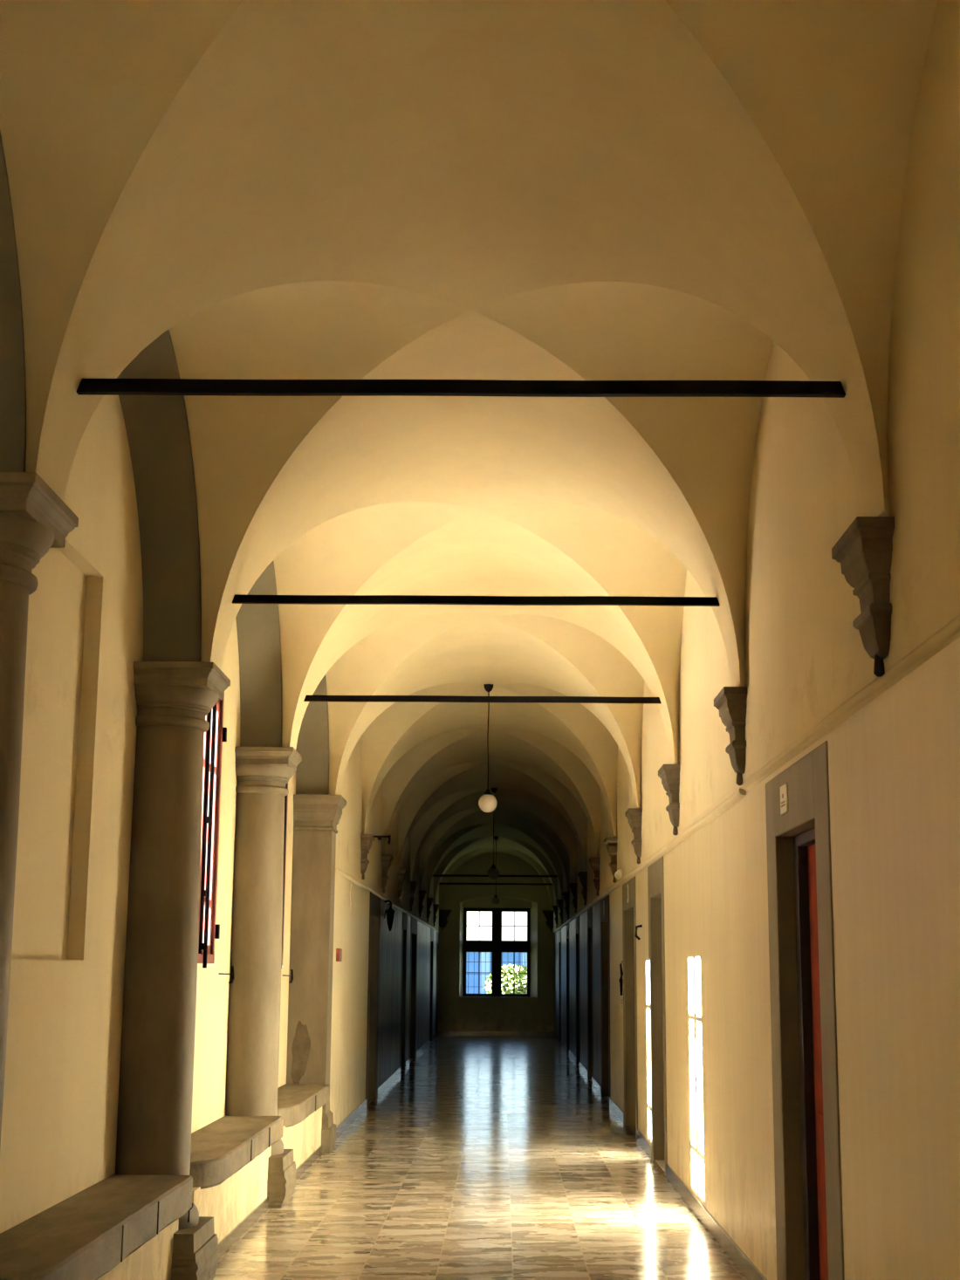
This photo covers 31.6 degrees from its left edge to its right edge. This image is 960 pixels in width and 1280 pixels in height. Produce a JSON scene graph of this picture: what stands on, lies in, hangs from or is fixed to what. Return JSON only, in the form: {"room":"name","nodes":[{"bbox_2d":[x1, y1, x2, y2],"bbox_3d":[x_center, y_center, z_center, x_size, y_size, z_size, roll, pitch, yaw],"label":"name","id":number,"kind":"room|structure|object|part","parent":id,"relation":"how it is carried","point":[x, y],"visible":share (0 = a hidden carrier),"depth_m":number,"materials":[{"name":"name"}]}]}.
{"room":"vaulted cloister corridor","nodes":[
{"label":"vaulted cloister corridor","id":0,"kind":"room"},
{"bbox_2d":[0,395,295,1233],"bbox_3d":[-1.865,0.196,5.483,0.160,4.780,20.128,0,-11,1],"label":"wall","id":1,"kind":"structure","parent":0,"point":[85,628],"depth_m":7.66,"materials":[{"name":"beige paint"}]},
{"bbox_2d":[0,130,26,472],"bbox_3d":[-1.671,-1.498,4.097,0.328,1.600,3.370,0,-11,1],"label":"arch","id":2,"kind":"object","parent":1,"relation":"attached to","point":[12,361],"depth_m":5.52,"materials":[{"name":"grey paint"}]},
{"bbox_2d":[197,691,226,968],"bbox_3d":[-1.743,1.128,10.531,0.173,1.780,1.040,0,-11,1],"label":"window","id":3,"kind":"structure","parent":1,"relation":"in","point":[208,931],"depth_m":10.61,"materials":[{"name":"red paint"}]},
{"bbox_3d":[-1.721,1.984,10.364,0.030,0.016,1.040,0,-11,1],"label":"sill","id":4,"kind":"part","parent":3,"relation":"part of","materials":[{"name":"white stone"}]},
{"bbox_2d":[218,965,234,983],"bbox_3d":[-1.698,2.236,11.339,0.025,0.118,0.402,-1,-11,6],"label":"iron hook","id":5,"kind":"object","parent":1,"relation":"attached to","point":[232,967],"visible":1,"depth_m":11.51,"materials":[{"name":"black metal"}]},
{"bbox_2d":[280,782,287,968],"bbox_3d":[-1.697,1.815,14.057,0.173,1.780,0.760,0,-11,1],"label":"window","id":6,"kind":"structure","parent":1,"relation":"in","point":[286,784],"depth_m":14.11,"materials":[{"name":"red paint"}]},
{"bbox_2d":[282,969,293,983],"bbox_3d":[-1.656,2.890,14.594,0.025,0.118,0.402,-1,-11,6],"label":"iron hook","id":7,"kind":"object","parent":1,"relation":"attached to","point":[291,970],"visible":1,"depth_m":14.76,"materials":[{"name":"black metal"}]},
{"bbox_2d":[97,738,438,1279],"bbox_3d":[-1.539,3.753,23.752,0.620,4.780,36.880,0,-11,1],"label":"wall","id":8,"kind":"structure","parent":0,"point":[351,932],"depth_m":17.60,"materials":[{"name":"paint"}]},
{"bbox_2d":[0,1174,192,1279],"bbox_3d":[-1.591,2.369,6.732,0.414,0.155,2.840,0,-11,1],"label":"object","id":9,"kind":"object","parent":8,"relation":"on","point":[86,1235],"visible":0.98,"depth_m":6.61,"materials":[{"name":"stone"}]},
{"bbox_2d":[116,329,201,661],"bbox_3d":[-1.629,-0.865,7.348,0.328,1.600,3.370,0,-11,1],"label":"arch","id":10,"kind":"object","parent":8,"relation":"attached to","point":[157,426],"depth_m":8.64,"materials":[{"name":"grey paint"}]},
{"bbox_2d":[189,1115,283,1189],"bbox_3d":[-1.545,3.005,10.036,0.422,0.140,2.850,0,-11,1],"label":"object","id":11,"kind":"object","parent":8,"relation":"on","point":[223,1146],"visible":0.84,"depth_m":9.79,"materials":[{"name":"stone"}]},
{"bbox_2d":[235,561,281,746],"bbox_3d":[-1.587,-0.232,10.600,0.328,1.600,3.370,0,-11,1],"label":"arch","id":12,"kind":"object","parent":8,"relation":"attached to","point":[257,625],"depth_m":11.98,"materials":[{"name":"grey paint"}]},
{"bbox_2d":[277,1083,329,1127],"bbox_3d":[-1.508,3.631,13.251,0.412,0.140,2.800,0,-11,1],"label":"stone bench","id":13,"kind":"object","parent":8,"relation":"on","point":[296,1102],"visible":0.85,"depth_m":13.18,"materials":[{"name":"stone"}]},
{"bbox_2d":[295,674,328,794],"bbox_3d":[-1.545,0.401,13.852,0.328,1.600,3.370,0,-11,1],"label":"trim","id":14,"kind":"structure","parent":8,"relation":"attached to","point":[312,744],"depth_m":15.27,"materials":[{"name":"grey paint"}]},
{"bbox_2d":[217,1031,438,1259],"bbox_3d":[-1.310,5.060,18.223,0.024,0.105,46.229,0,-11,1],"label":"baseboard","id":15,"kind":"structure","parent":8,"relation":"attached to","point":[252,1217],"depth_m":13.29,"materials":[{"name":"stone"}]},
{"bbox_2d":[335,948,342,961],"bbox_3d":[-1.322,2.946,15.878,0.035,0.120,0.260,0,-11,1],"label":"box","id":16,"kind":"object","parent":8,"relation":"attached to","point":[338,951],"visible":1,"depth_m":15.76,"materials":[{"name":"red paint"}]},
{"bbox_2d":[349,881,352,914],"bbox_3d":[-1.309,2.624,17.285,0.017,0.330,0.100,0,-11,1],"label":"trunking","id":17,"kind":"object","parent":8,"relation":"attached to","point":[351,906],"visible":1,"depth_m":17.26,"materials":[{"name":"beige paint"}]},
{"bbox_2d":[360,834,374,879],"bbox_3d":[-1.244,2.379,18.567,0.140,0.482,0.420,0,-11,1],"label":"stone corbel","id":18,"kind":"object","parent":8,"relation":"attached to","point":[366,840],"visible":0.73,"depth_m":18.45,"materials":[{"name":"stone"}]},
{"bbox_2d":[365,891,380,1107],"bbox_3d":[-1.425,4.281,20.336,0.308,2.460,1.720,0,-11,1],"label":"door","id":19,"kind":"structure","parent":8,"relation":"in","point":[374,901],"depth_m":20.83,"materials":[{"name":"wood"}]},
{"bbox_2d":[372,835,390,844],"bbox_3d":[-1.150,2.239,19.039,0.294,0.102,0.036,0,-11,1],"label":"iron bracket","id":20,"kind":"object","parent":8,"relation":"attached to","point":[388,836],"visible":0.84,"depth_m":19.03,"materials":[{"name":"black metal"}]},
{"bbox_2d":[335,867,439,932],"bbox_3d":[-1.162,4.604,28.441,0.032,0.058,26.341,0,-11,1],"label":"trim","id":21,"kind":"structure","parent":8,"relation":"attached to","point":[337,870],"depth_m":19.96,"materials":[{"name":"beige paint"}]},
{"bbox_2d":[381,854,393,893],"bbox_3d":[-1.202,3.012,21.819,0.140,0.482,0.420,0,-11,1],"label":"stone corbel","id":22,"kind":"object","parent":8,"relation":"attached to","point":[386,859],"visible":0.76,"depth_m":21.70,"materials":[{"name":"stone"}]},
{"bbox_2d":[383,899,394,930],"bbox_3d":[-1.185,3.593,22.138,0.150,0.404,0.104,0,-11,1],"label":"lantern","id":23,"kind":"object","parent":8,"relation":"attached to","point":[390,912],"visible":1,"depth_m":22.10,"materials":[{"name":"black metal"}]},
{"bbox_2d":[397,869,407,903],"bbox_3d":[-1.159,3.645,25.070,0.140,0.482,0.420,0,-11,1],"label":"stone corbel","id":24,"kind":"object","parent":8,"relation":"attached to","point":[401,873],"visible":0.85,"depth_m":24.95,"materials":[{"name":"stone"}]},
{"bbox_2d":[399,911,407,1072],"bbox_3d":[-1.344,5.502,26.608,0.308,2.460,1.300,0,-11,1],"label":"door","id":25,"kind":"structure","parent":8,"relation":"in","point":[404,914],"depth_m":26.95,"materials":[{"name":"wood"}]},
{"bbox_2d":[408,917,417,1063],"bbox_3d":[-1.307,6.061,29.479,0.308,2.460,2.250,0,-11,1],"label":"door","id":26,"kind":"structure","parent":8,"relation":"in","point":[413,987],"depth_m":30.21,"materials":[{"name":"wood"}]},
{"bbox_2d":[409,881,417,910],"bbox_3d":[-1.117,4.277,28.322,0.140,0.482,0.420,0,-11,1],"label":"stone corbel","id":27,"kind":"object","parent":8,"relation":"attached to","point":[413,885],"visible":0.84,"depth_m":28.21,"materials":[{"name":"stone"}]},
{"bbox_2d":[418,889,426,917],"bbox_3d":[-1.075,4.910,31.574,0.140,0.482,0.420,0,-11,1],"label":"stone corbel","id":28,"kind":"object","parent":8,"relation":"attached to","point":[421,893],"visible":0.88,"depth_m":31.45,"materials":[{"name":"stone"}]},
{"bbox_2d":[426,897,433,922],"bbox_3d":[-1.033,5.543,34.825,0.140,0.482,0.420,0,-11,1],"label":"stone corbel","id":29,"kind":"object","parent":8,"relation":"attached to","point":[429,900],"visible":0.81,"depth_m":34.70,"materials":[{"name":"stone"}]},
{"bbox_2d":[428,927,433,1042],"bbox_3d":[-1.209,7.537,37.061,0.308,2.460,1.800,0,-11,1],"label":"door","id":30,"kind":"structure","parent":8,"relation":"in","point":[431,968],"depth_m":37.58,"materials":[{"name":"wood"}]},
{"bbox_2d":[432,903,438,926],"bbox_3d":[-0.991,6.176,38.077,0.140,0.482,0.420,0,-11,1],"label":"stone corbel","id":31,"kind":"object","parent":8,"relation":"attached to","point":[435,906],"visible":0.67,"depth_m":37.96,"materials":[{"name":"stone"}]},
{"bbox_2d":[435,931,438,1036],"bbox_3d":[-1.169,8.129,40.104,0.308,2.460,0.900,0,-11,1],"label":"door","id":32,"kind":"structure","parent":8,"relation":"in","point":[436,985],"depth_m":40.28,"materials":[{"name":"wood"}]},
{"bbox_2d":[0,0,937,910],"bbox_3d":[0.093,1.383,18.703,2.830,1.550,46.382,0,-11,1],"label":"ceiling","id":33,"kind":"structure","parent":0,"point":[283,189],"depth_m":6.38,"materials":[{"name":"beige paint"}]},
{"bbox_2d":[76,378,845,397],"bbox_3d":[-0.067,-0.841,5.666,2.565,0.050,0.034,0,-11,1],"label":"rod","id":34,"kind":"object","parent":33,"relation":"attached to","point":[88,386],"visible":0.98,"depth_m":5.65,"materials":[{"name":"black metal"}]},
{"bbox_2d":[232,594,719,606],"bbox_3d":[-0.025,-0.208,8.918,2.565,0.046,0.031,0,-11,1],"label":"rod","id":35,"kind":"object","parent":33,"relation":"attached to","point":[238,598],"visible":0.99,"depth_m":8.90,"materials":[{"name":"black metal"}]},
{"bbox_2d":[303,694,661,703],"bbox_3d":[0.017,0.425,12.170,2.565,0.046,0.031,0,-11,1],"label":"rod","id":36,"kind":"object","parent":33,"relation":"attached to","point":[308,698],"visible":0.98,"depth_m":12.15,"materials":[{"name":"black metal"}]},
{"bbox_2d":[478,684,497,812],"bbox_3d":[0.082,1.083,17.073,0.188,1.304,0.188,0,-11,1],"label":"pendant lamp","id":37,"kind":"object","parent":33,"relation":"hanging from","point":[487,803],"visible":1,"depth_m":16.93,"materials":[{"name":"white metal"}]},
{"bbox_3d":[0.078,1.631,16.967,0.188,0.188,0.188,0,-11,1],"label":"globe","id":38,"kind":"part","parent":37,"relation":"part of","materials":[{"name":"white glass"}]},
{"bbox_3d":[0.083,1.015,17.087,0.019,1.006,0.011,0,-11,1],"label":"cord","id":39,"kind":"part","parent":37,"relation":"part of","materials":[{"name":"black metal"}]},
{"bbox_2d":[487,787,499,879],"bbox_3d":[0.218,3.049,26.815,0.184,1.442,0.184,0,-11,1],"label":"pendant lamp","id":40,"kind":"object","parent":33,"relation":"hanging from","point":[493,872],"visible":0.98,"depth_m":26.66,"materials":[{"name":"black metal"}]},
{"bbox_3d":[0.213,3.667,26.695,0.184,0.184,0.184,0,-11,1],"label":"globe","id":41,"kind":"part","parent":40,"relation":"part of","materials":[{"name":"white glass"}]},
{"bbox_3d":[0.218,2.984,26.828,0.019,1.148,0.011,0,-11,1],"label":"cord","id":42,"kind":"part","parent":40,"relation":"part of","materials":[{"name":"black metal"}]},
{"bbox_2d":[432,874,556,876],"bbox_3d":[0.311,4.850,34.902,2.565,0.042,0.028,0,-11,1],"label":"rod","id":43,"kind":"object","parent":33,"relation":"attached to","point":[434,875],"visible":0.94,"depth_m":34.89,"materials":[{"name":"black metal"}]},
{"bbox_2d":[438,882,552,885],"bbox_3d":[0.353,5.482,38.154,2.565,0.042,0.028,0,-11,1],"label":"rod","id":44,"kind":"object","parent":33,"relation":"attached to","point":[538,884],"visible":0.96,"depth_m":38.14,"materials":[{"name":"black metal"}]},
{"bbox_2d":[492,836,499,903],"bbox_3d":[0.344,4.956,36.569,0.156,1.458,0.156,0,-11,1],"label":"pendant lamp","id":45,"kind":"object","parent":33,"relation":"hanging from","point":[496,900],"visible":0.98,"depth_m":36.45,"materials":[{"name":"black metal"}]},
{"bbox_3d":[0.339,5.595,36.445,0.156,0.156,0.156,0,-11,1],"label":"globe","id":46,"kind":"part","parent":45,"relation":"part of","materials":[{"name":"white glass"}]},
{"bbox_3d":[0.344,4.904,36.579,0.019,1.192,0.011,0,-11,1],"label":"cord","id":47,"kind":"part","parent":45,"relation":"part of","materials":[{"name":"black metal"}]},
{"bbox_2d":[212,1035,746,1279],"bbox_3d":[0.151,5.170,18.137,4.050,0.120,47.519,0,-11,1],"label":"floor","id":48,"kind":"structure","parent":0,"point":[486,1157],"depth_m":12.01,"materials":[{"name":"stone"}]},
{"bbox_2d":[0,472,78,1146],"bbox_3d":[-1.662,1.030,5.261,0.633,3.062,0.635,0,-11,1],"label":"stone column","id":49,"kind":"structure","parent":48,"relation":"on","point":[34,520],"depth_m":5.35,"materials":[{"name":"stone"}]},
{"bbox_2d":[115,661,230,1279],"bbox_3d":[-1.620,1.663,8.513,0.633,3.062,0.635,0,-11,1],"label":"stone column","id":50,"kind":"structure","parent":48,"relation":"on","point":[174,699],"depth_m":8.39,"materials":[{"name":"stone"}]},
{"bbox_2d":[187,1202,193,1222],"bbox_3d":[-1.388,2.730,8.106,0.039,0.095,0.008,0,-11,1],"label":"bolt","id":51,"kind":"object","parent":50,"relation":"attached to","point":[192,1202],"visible":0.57,"depth_m":8.10,"materials":[{"name":"black metal"}]},
{"bbox_2d":[225,746,301,1208],"bbox_3d":[-1.578,2.296,11.765,0.633,3.062,0.635,0,-11,1],"label":"stone column","id":52,"kind":"structure","parent":48,"relation":"on","point":[263,773],"depth_m":11.64,"materials":[{"name":"stone"}]},
{"bbox_2d":[286,794,346,1153],"bbox_3d":[-1.506,2.924,15.027,0.536,3.075,0.536,0,-11,1],"label":"stone pier","id":53,"kind":"object","parent":48,"relation":"on","point":[316,817],"visible":0.63,"depth_m":14.90,"materials":[{"name":"stone"}]},
{"bbox_2d":[609,1125,635,1137],"bbox_3d":[1.375,4.824,16.669,0.220,0.018,1.100,0,-11,1],"label":"door mat","id":54,"kind":"object","parent":48,"relation":"on","point":[625,1130],"visible":1,"depth_m":16.57,"materials":[{"name":"fabric"}]},
{"bbox_2d":[438,852,554,1031],"bbox_3d":[0.467,7.237,41.581,4.050,4.780,0.500,0,-11,1],"label":"wall","id":55,"kind":"structure","parent":0,"point":[456,1012],"depth_m":41.27,"materials":[{"name":"beige paint"}]},
{"bbox_2d":[438,910,451,930],"bbox_3d":[-0.909,6.818,41.374,0.420,0.482,0.140,0,-11,1],"label":"stone corbel","id":56,"kind":"object","parent":55,"relation":"attached to","point":[443,914],"visible":0.7,"depth_m":41.35,"materials":[{"name":"stone"}]},
{"bbox_2d":[462,907,530,997],"bbox_3d":[0.411,7.660,41.686,1.660,2.150,0.306,0,-11,1],"label":"window","id":57,"kind":"structure","parent":55,"relation":"in","point":[496,946],"depth_m":41.64,"materials":[{"name":"brown wood"}]},
{"bbox_2d":[465,951,527,993],"bbox_3d":[0.409,8.213,41.728,1.660,1.080,0.012,0,-11,1],"label":"grille","id":58,"kind":"object","parent":57,"relation":"attached to","point":[474,961],"depth_m":41.73,"materials":[{"name":"black metal"}]},
{"bbox_2d":[438,1030,554,1036],"bbox_3d":[0.390,9.480,40.888,2.818,0.110,0.025,0,-11,1],"label":"baseboard","id":59,"kind":"structure","parent":55,"relation":"attached to","point":[440,1032],"depth_m":40.87,"materials":[{"name":"stone"}]},
{"bbox_2d":[541,910,553,930],"bbox_3d":[1.729,6.832,41.337,0.420,0.482,0.140,0,-11,1],"label":"stone corbel","id":60,"kind":"object","parent":55,"relation":"attached to","point":[548,913],"visible":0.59,"depth_m":41.32,"materials":[{"name":"stone"}]},
{"bbox_2d":[553,0,959,1279],"bbox_3d":[1.817,2.792,18.680,0.653,4.780,47.119,0,-11,1],"label":"wall","id":61,"kind":"structure","parent":0,"point":[893,756],"depth_m":6.32,"materials":[{"name":"paint"}]},
{"bbox_2d":[552,905,557,927],"bbox_3d":[1.694,6.211,38.097,0.140,0.482,0.420,0,-11,1],"label":"stone corbel","id":62,"kind":"object","parent":61,"relation":"attached to","point":[554,907],"visible":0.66,"depth_m":37.98,"materials":[{"name":"stone"}]},
{"bbox_2d":[558,928,561,1042],"bbox_3d":[1.878,7.591,37.215,0.258,2.460,1.400,0,-11,1],"label":"door","id":63,"kind":"structure","parent":61,"relation":"in","point":[559,930],"depth_m":37.61,"materials":[{"name":"wood"}]},
{"bbox_2d":[556,899,562,924],"bbox_3d":[1.651,5.578,34.845,0.140,0.482,0.420,0,-11,1],"label":"stone corbel","id":64,"kind":"object","parent":61,"relation":"attached to","point":[559,901],"visible":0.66,"depth_m":34.73,"materials":[{"name":"stone"}]},
{"bbox_2d":[561,891,569,918],"bbox_3d":[1.609,4.946,31.593,0.140,0.482,0.420,0,-11,1],"label":"stone corbel","id":65,"kind":"object","parent":61,"relation":"attached to","point":[566,895],"visible":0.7,"depth_m":31.47,"materials":[{"name":"stone"}]},
{"bbox_2d":[566,923,569,1053],"bbox_3d":[1.821,6.731,32.798,0.258,2.460,1.400,0,-11,1],"label":"door","id":66,"kind":"structure","parent":61,"relation":"in","point":[567,925],"depth_m":33.18,"materials":[{"name":"wood"}]},
{"bbox_2d":[568,882,577,912],"bbox_3d":[1.567,4.313,28.342,0.140,0.482,0.420,0,-11,1],"label":"stone corbel","id":67,"kind":"object","parent":61,"relation":"attached to","point":[573,886],"visible":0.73,"depth_m":28.22,"materials":[{"name":"stone"}]},
{"bbox_2d":[575,916,580,1066],"bbox_3d":[1.766,5.891,28.479,0.258,2.460,1.400,0,-11,1],"label":"door","id":68,"kind":"structure","parent":61,"relation":"in","point":[578,994],"depth_m":28.83,"materials":[{"name":"wood"}]},
{"bbox_2d":[577,871,587,905],"bbox_3d":[1.526,3.680,25.090,0.140,0.482,0.420,0,-11,1],"label":"stone corbel","id":69,"kind":"object","parent":61,"relation":"attached to","point":[583,875],"visible":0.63,"depth_m":24.97,"materials":[{"name":"stone"}]},
{"bbox_2d":[587,906,593,1083],"bbox_3d":[1.715,5.126,24.553,0.258,2.460,1.400,0,-11,1],"label":"door","id":70,"kind":"structure","parent":61,"relation":"in","point":[590,1052],"depth_m":24.96,"materials":[{"name":"wood"}]},
{"bbox_2d":[588,856,600,896],"bbox_3d":[1.483,3.047,21.838,0.140,0.482,0.420,0,-11,1],"label":"stone corbel","id":71,"kind":"object","parent":61,"relation":"attached to","point":[594,861],"visible":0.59,"depth_m":21.72,"materials":[{"name":"stone"}]},
{"bbox_2d":[600,894,610,1102],"bbox_3d":[1.689,4.425,20.951,0.317,2.460,1.800,0,-11,1],"label":"door","id":72,"kind":"structure","parent":61,"relation":"in","point":[605,952],"depth_m":21.51,"materials":[{"name":"wood"}]},
{"bbox_2d":[603,836,616,882],"bbox_3d":[1.441,2.414,18.586,0.140,0.482,0.420,0,-11,1],"label":"stone corbel","id":73,"kind":"object","parent":61,"relation":"attached to","point":[611,842],"visible":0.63,"depth_m":18.47,"materials":[{"name":"stone"}]},
{"bbox_2d":[614,869,622,879],"bbox_3d":[1.470,2.461,17.846,0.098,0.093,0.335,0,-11,1],"label":"wall lamp","id":74,"kind":"object","parent":61,"relation":"attached to","point":[618,874],"visible":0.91,"depth_m":17.70,"materials":[{"name":"white glass"}]},
{"bbox_2d":[618,961,622,1010],"bbox_3d":[1.495,3.656,17.962,0.044,0.519,0.101,-1,-11,9],"label":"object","id":75,"kind":"object","parent":61,"relation":"attached to","point":[620,980],"visible":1,"depth_m":17.95,"materials":[{"name":"black metal"}]},
{"bbox_2d":[622,876,637,1138],"bbox_3d":[1.637,3.642,16.927,0.317,2.460,1.740,0,-11,1],"label":"door","id":76,"kind":"structure","parent":61,"relation":"in","point":[628,888],"depth_m":17.44,"materials":[{"name":"wood"}]},
{"bbox_2d":[625,807,642,863],"bbox_3d":[1.399,1.781,15.335,0.140,0.482,0.420,0,-11,1],"label":"stone corbel","id":77,"kind":"object","parent":61,"relation":"attached to","point":[633,815],"visible":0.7,"depth_m":15.22,"materials":[{"name":"stone"}]},
{"bbox_2d":[634,924,642,939],"bbox_3d":[1.448,2.674,15.525,0.060,0.141,0.076,4,-12,-20],"label":"wall hook","id":78,"kind":"object","parent":61,"relation":"attached to","point":[639,926],"visible":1,"depth_m":15.52,"materials":[{"name":"black metal"}]},
{"bbox_2d":[647,856,667,1176],"bbox_3d":[1.623,3.059,13.933,0.348,2.460,1.400,0,-11,1],"label":"door","id":79,"kind":"structure","parent":61,"relation":"in","point":[655,874],"depth_m":14.33,"materials":[{"name":"wood"}]},
{"bbox_2d":[554,1032,766,1279],"bbox_3d":[1.501,5.038,17.992,0.024,0.105,46.619,0,-11,1],"label":"baseboard","id":80,"kind":"structure","parent":61,"relation":"attached to","point":[746,1267],"depth_m":10.71,"materials":[{"name":"stone"}]},
{"bbox_2d":[657,764,680,835],"bbox_3d":[1.357,1.148,12.083,0.140,0.482,0.420,0,-11,1],"label":"stone corbel","id":81,"kind":"object","parent":61,"relation":"attached to","point":[669,774],"visible":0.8,"depth_m":11.97,"materials":[{"name":"stone"}]},
{"bbox_2d":[713,686,746,785],"bbox_3d":[1.315,0.515,8.831,0.140,0.482,0.420,0,-11,1],"label":"stone corbel","id":82,"kind":"object","parent":61,"relation":"attached to","point":[730,701],"visible":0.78,"depth_m":8.72,"materials":[{"name":"stone"}]},
{"bbox_2d":[553,615,959,932],"bbox_3d":[1.499,2.647,18.457,0.036,0.079,46.619,0,-11,1],"label":"trim","id":83,"kind":"structure","parent":61,"relation":"attached to","point":[950,629],"depth_m":7.02,"materials":[{"name":"beige paint"}]},
{"bbox_2d":[765,740,844,1279],"bbox_3d":[1.476,1.753,7.225,0.228,2.460,1.570,0,-11,1],"label":"door","id":84,"kind":"structure","parent":61,"relation":"in","point":[807,1166],"depth_m":7.58,"materials":[{"name":"wood"}]},
{"bbox_2d":[780,783,787,814],"bbox_3d":[1.369,0.718,7.652,0.010,0.128,0.170,0,-11,1],"label":"door sign","id":85,"kind":"object","parent":84,"relation":"attached to","point":[783,794],"visible":1,"depth_m":7.62,"materials":[{"name":"grey"}]},
{"bbox_2d":[780,794,785,807],"bbox_3d":[1.365,0.722,7.649,0.002,0.056,0.111,0,-11,1],"label":"print","id":86,"kind":"object","parent":85,"relation":"attached to","point":[783,796],"depth_m":7.64,"materials":[{"name":"grey"}]},
{"bbox_3d":[1.486,1.888,7.209,0.085,2.170,1.010,0,-11,1],"label":"frame","id":87,"kind":"part","parent":84,"relation":"part of","materials":[{"name":"brown wood"}]},
{"bbox_2d":[831,516,894,677],"bbox_3d":[1.273,-0.118,5.580,0.140,0.482,0.420,0,-11,1],"label":"stone corbel","id":88,"kind":"object","parent":61,"relation":"attached to","point":[864,551],"visible":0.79,"depth_m":5.48,"materials":[{"name":"stone"}]},
{"label":"outside","id":89,"kind":"structure","parent":0,"visible":0},
{"bbox_3d":[0.898,15.669,70.296,120.000,0.200,76.000,0,-11,1],"label":"lawn","id":90,"kind":"structure","parent":89,"visible":0},
{"bbox_2d":[465,951,527,993],"bbox_3d":[-3.921,13.577,67.540,26.400,2.780,8.300,7,-13,-29],"label":"building","id":91,"kind":"structure","parent":90,"relation":"on","point":[508,957],"depth_m":65.36,"materials":[{"name":"blue glass"}]},
{"bbox_2d":[485,964,527,993],"bbox_3d":[1.018,11.310,53.817,1.780,2.087,1.789,0,-11,1],"label":"tree","id":92,"kind":"object","parent":90,"relation":"on","point":[507,978],"visible":0.3,"depth_m":53.37,"materials":[{"name":"green plant"}]}
]}

